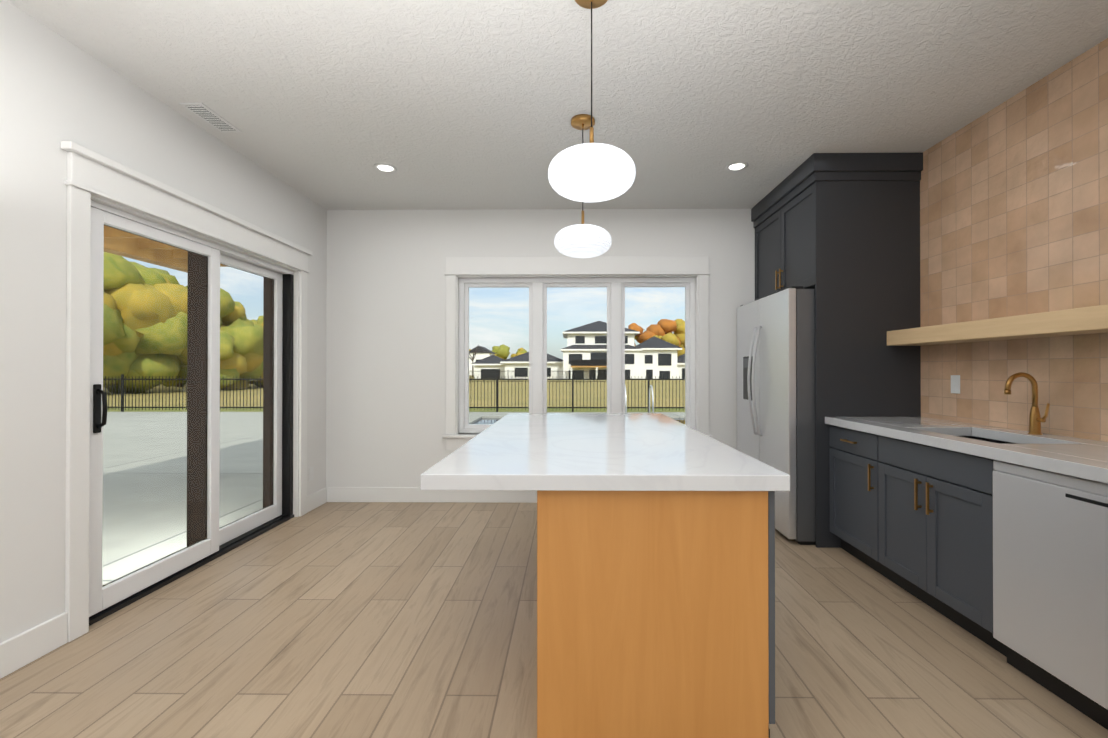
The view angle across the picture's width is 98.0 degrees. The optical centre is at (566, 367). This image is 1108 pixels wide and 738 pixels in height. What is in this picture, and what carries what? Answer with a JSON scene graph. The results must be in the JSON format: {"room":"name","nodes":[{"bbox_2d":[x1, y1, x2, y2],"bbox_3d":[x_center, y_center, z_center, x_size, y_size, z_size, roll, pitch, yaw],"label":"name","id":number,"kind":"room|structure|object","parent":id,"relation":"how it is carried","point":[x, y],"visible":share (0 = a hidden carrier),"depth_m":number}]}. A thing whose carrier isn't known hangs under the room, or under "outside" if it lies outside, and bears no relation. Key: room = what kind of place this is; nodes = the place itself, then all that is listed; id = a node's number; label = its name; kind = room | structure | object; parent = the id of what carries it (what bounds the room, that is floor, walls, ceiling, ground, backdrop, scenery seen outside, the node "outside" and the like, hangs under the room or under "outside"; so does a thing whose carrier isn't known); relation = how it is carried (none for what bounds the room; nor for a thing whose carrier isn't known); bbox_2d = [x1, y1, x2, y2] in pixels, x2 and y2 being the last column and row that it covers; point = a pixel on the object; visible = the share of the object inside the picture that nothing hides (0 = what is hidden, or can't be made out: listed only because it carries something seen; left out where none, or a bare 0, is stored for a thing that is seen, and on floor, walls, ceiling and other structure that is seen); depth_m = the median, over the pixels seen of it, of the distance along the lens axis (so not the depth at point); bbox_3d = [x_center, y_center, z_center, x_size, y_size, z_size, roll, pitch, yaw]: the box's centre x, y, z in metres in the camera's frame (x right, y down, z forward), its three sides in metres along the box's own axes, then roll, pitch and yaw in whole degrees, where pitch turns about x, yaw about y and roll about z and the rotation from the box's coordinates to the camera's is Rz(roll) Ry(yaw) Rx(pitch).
{"room":"kitchen","nodes":[
{"label":"kitchen","id":0,"kind":"room"},
{"bbox_2d":[0,0,51,642],"bbox_3d":[-3.742,-0.124,2.044,2.914,2.750,0.210,0,0,1],"label":"wall","id":1,"kind":"structure","parent":0,"point":[25,43],"depth_m":2.03},
{"bbox_2d":[0,640,7,678],"bbox_3d":[-3.725,1.180,1.926,2.910,0.140,0.019,0,0,1],"label":"baseboard","id":2,"kind":"structure","parent":1,"relation":"attached to","point":[3,645],"depth_m":1.94},
{"bbox_2d":[48,30,327,619],"bbox_3d":[-2.373,-0.118,3.336,0.200,2.750,2.400,0,0,1],"label":"wall","id":3,"kind":"structure","parent":0,"point":[95,108],"depth_m":2.66},
{"bbox_2d":[61,141,312,641],"bbox_3d":[-2.352,0.118,3.184,0.255,2.275,2.035,0,0,1],"label":"sliding glass door","id":4,"kind":"structure","parent":3,"relation":"attached to","point":[209,540],"depth_m":2.96},
{"bbox_2d":[307,487,327,512],"bbox_3d":[-2.253,1.191,4.327,0.019,0.140,0.324,0,0,1],"label":"baseboard","id":5,"kind":"structure","parent":3,"relation":"attached to","point":[320,497],"depth_m":4.35},
{"bbox_2d":[328,209,754,486],"bbox_3d":[0.007,-0.113,4.614,4.936,2.750,0.200,0,0,1],"label":"wall","id":6,"kind":"structure","parent":0,"point":[376,348],"depth_m":4.53},
{"bbox_2d":[328,487,536,502],"bbox_3d":[-0.254,1.192,4.503,4.016,0.140,0.016,0,0,1],"label":"baseboard","id":7,"kind":"structure","parent":6,"relation":"attached to","point":[335,494],"depth_m":4.50},
{"bbox_2d":[442,256,711,450],"bbox_3d":[0.100,-0.131,4.568,2.504,1.815,0.210,0,0,1],"label":"window","id":8,"kind":"structure","parent":6,"relation":"in","point":[616,345],"depth_m":4.57},
{"bbox_2d":[0,502,1107,737],"bbox_3d":[-1.381,1.295,0.706,8.080,0.100,8.030,0,0,1],"label":"floor","id":9,"kind":"structure","parent":0,"point":[372,620],"depth_m":2.11},
{"bbox_2d":[537,493,774,737],"bbox_3d":[0.310,0.821,2.554,0.788,0.866,2.045,0,0,1],"label":"kitchen island","id":10,"kind":"object","parent":9,"relation":"on","point":[655,575],"depth_m":1.53},
{"bbox_2d":[420,413,789,492],"bbox_3d":[0.129,0.363,2.559,1.152,0.050,2.124,0,0,1],"label":"island countertop","id":11,"kind":"structure","parent":10,"relation":"on","point":[539,452],"depth_m":1.73},
{"bbox_2d":[737,286,814,544],"bbox_3d":[1.980,0.342,3.926,0.970,1.835,1.062,0,0,1],"label":"refrigerator","id":12,"kind":"object","parent":9,"relation":"on","point":[776,380],"visible":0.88,"depth_m":3.48},
{"bbox_2d":[751,153,922,547],"bbox_3d":[2.103,-0.115,3.911,0.763,2.748,1.158,0,0,1],"label":"tall cabinet","id":13,"kind":"object","parent":9,"relation":"on","point":[839,233],"visible":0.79,"depth_m":3.37},
{"bbox_2d":[829,425,900,576],"bbox_3d":[2.149,0.823,3.059,0.636,0.866,0.594,0,0,1],"label":"base cabinet","id":14,"kind":"object","parent":9,"relation":"on","point":[859,463],"depth_m":3.01},
{"bbox_2d":[825,417,1107,483],"bbox_3d":[2.127,0.362,2.307,0.666,0.050,2.103,0,0,1],"label":"countertop","id":15,"kind":"structure","parent":14,"relation":"on","point":[1087,459],"depth_m":2.26},
{"bbox_2d":[1004,372,1049,434],"bbox_3d":[2.318,0.180,2.427,0.178,0.314,0.092,0,0,1],"label":"brass faucet","id":16,"kind":"object","parent":15,"relation":"on","point":[1035,419],"visible":1,"depth_m":2.44},
{"bbox_2d":[885,473,1006,656],"bbox_3d":[2.143,0.935,2.466,0.636,0.636,0.835,0,0,1],"label":"base cabinet","id":17,"kind":"object","parent":9,"relation":"on","point":[911,504],"depth_m":2.35},
{"bbox_2d":[993,460,1107,729],"bbox_3d":[2.105,0.819,1.744,0.599,0.861,0.599,0,0,1],"label":"dishwasher","id":18,"kind":"object","parent":9,"relation":"on","point":[1050,580],"visible":0.98,"depth_m":1.79},
{"bbox_2d":[7,0,1107,209],"bbox_3d":[-1.381,-1.555,0.718,8.080,0.100,8.030,0,0,1],"label":"ceiling","id":19,"kind":"structure","parent":0,"point":[439,104],"depth_m":2.50},
{"bbox_2d":[179,103,241,132],"bbox_3d":[-2.119,-1.490,2.880,0.130,0.011,0.330,0,0,1],"label":"ceiling vent","id":20,"kind":"object","parent":19,"relation":"in","point":[205,113],"visible":1,"depth_m":2.86},
{"bbox_2d":[374,163,396,172],"bbox_3d":[-1.351,-1.489,3.593,0.160,0.007,0.160,0,0,1],"label":"recessed light","id":21,"kind":"object","parent":19,"relation":"in","point":[385,168],"visible":1,"depth_m":3.59},
{"bbox_2d":[554,114,610,257],"bbox_3d":[0.099,-1.084,2.907,0.345,0.822,0.345,0,0,1],"label":"pendant light","id":22,"kind":"object","parent":19,"relation":"hanging from","point":[582,240],"visible":1,"depth_m":2.80},
{"bbox_2d":[548,0,635,201],"bbox_3d":[0.100,-1.088,1.907,0.345,0.822,0.345,0,0,1],"label":"pendant light","id":23,"kind":"object","parent":19,"relation":"hanging from","point":[591,171],"visible":1,"depth_m":1.80},
{"bbox_2d":[725,162,747,170],"bbox_3d":[1.262,-1.489,3.568,0.160,0.007,0.160,0,0,1],"label":"recessed light","id":24,"kind":"object","parent":19,"relation":"in","point":[737,166],"visible":1,"depth_m":3.57},
{"bbox_2d":[901,441,993,496],"bbox_3d":[1.922,0.492,2.438,0.006,0.210,0.623,0,0,1],"label":"drawer front","id":25,"kind":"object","parent":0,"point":[975,474],"depth_m":2.29},
{"bbox_2d":[920,38,1107,441],"bbox_3d":[2.468,-0.571,2.307,0.012,1.855,2.109,0,0,1],"label":"tile backsplash","id":26,"kind":"structure","parent":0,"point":[1013,205],"depth_m":2.60},
{"bbox_2d":[951,375,959,393],"bbox_3d":[2.464,0.105,3.050,0.008,0.116,0.072,0,0,1],"label":"outlet","id":27,"kind":"object","parent":26,"relation":"attached to","point":[955,383],"visible":1,"depth_m":3.04},
{"bbox_2d":[887,305,1107,345],"bbox_3d":[2.342,-0.208,2.308,0.236,0.100,2.103,0,0,1],"label":"oak shelf","id":28,"kind":"object","parent":26,"relation":"attached to","point":[1086,320],"visible":1,"depth_m":2.42},
{"label":"outside","id":29,"kind":"structure","parent":0,"visible":0},
{"bbox_2d":[103,375,684,406],"bbox_3d":[1.381,2.130,149.869,600.000,0.200,500.000,0,0,1],"label":"ground","id":30,"kind":"structure","parent":29,"point":[578,394],"depth_m":25.52},
{"bbox_2d":[102,412,684,585],"bbox_3d":[-1.989,1.335,4.196,28.000,0.090,20.600,0,0,1],"label":"patio slab","id":31,"kind":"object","parent":30,"relation":"on","point":[140,457],"depth_m":5.58},
{"bbox_2d":[472,418,684,423],"bbox_3d":[0.575,1.390,10.922,5.800,0.039,4.500,0,0,1],"label":"pool water","id":32,"kind":"structure","parent":31,"relation":"in","point":[490,420],"depth_m":12.55},
{"bbox_2d":[625,385,653,412],"bbox_3d":[2.025,0.914,13.596,0.794,0.842,0.672,0,0,1],"label":"pool handrail","id":33,"kind":"object","parent":31,"relation":"on","point":[650,388],"depth_m":13.35},
{"bbox_2d":[103,370,684,411],"bbox_3d":[-5.822,0.773,21.937,56.056,1.360,60.059,0,0,1],"label":"fence","id":34,"kind":"object","parent":30,"relation":"on","point":[516,378],"depth_m":15.57},
{"bbox_2d":[103,252,684,393],"bbox_3d":[-5.183,-4.320,110.649,299.258,12.816,184.657,0,0,1],"label":"trees","id":35,"kind":"object","parent":30,"relation":"on","point":[169,318],"depth_m":27.27},
{"bbox_2d":[107,408,684,411],"bbox_3d":[-4.878,1.431,15.974,70.000,0.004,2.900,0,0,1],"label":"wall strip","id":36,"kind":"object","parent":30,"relation":"on","point":[471,410],"depth_m":16.06},
{"bbox_2d":[469,346,495,372],"bbox_3d":[-21.863,-1.785,124.103,6.301,7.400,8.600,0,0,1],"label":"house","id":37,"kind":"structure","parent":30,"relation":"on","point":[480,354],"depth_m":119.80},
{"bbox_2d":[471,321,684,378],"bbox_3d":[3.682,-2.402,75.489,37.000,10.200,14.150,0,0,1],"label":"house","id":38,"kind":"structure","parent":30,"relation":"on","point":[595,362],"depth_m":72.19},
{"bbox_3d":[-4.290,0.030,0.844,0.220,2.670,9.840,0,0,1],"label":"patio column","id":39,"kind":"structure","parent":0,"visible":0},
{"bbox_2d":[104,225,228,272],"bbox_3d":[-3.453,-1.359,-0.153,1.854,0.500,11.850,0,0,1],"label":"roof","id":40,"kind":"object","parent":39,"relation":"on","point":[123,249],"depth_m":4.71}
]}

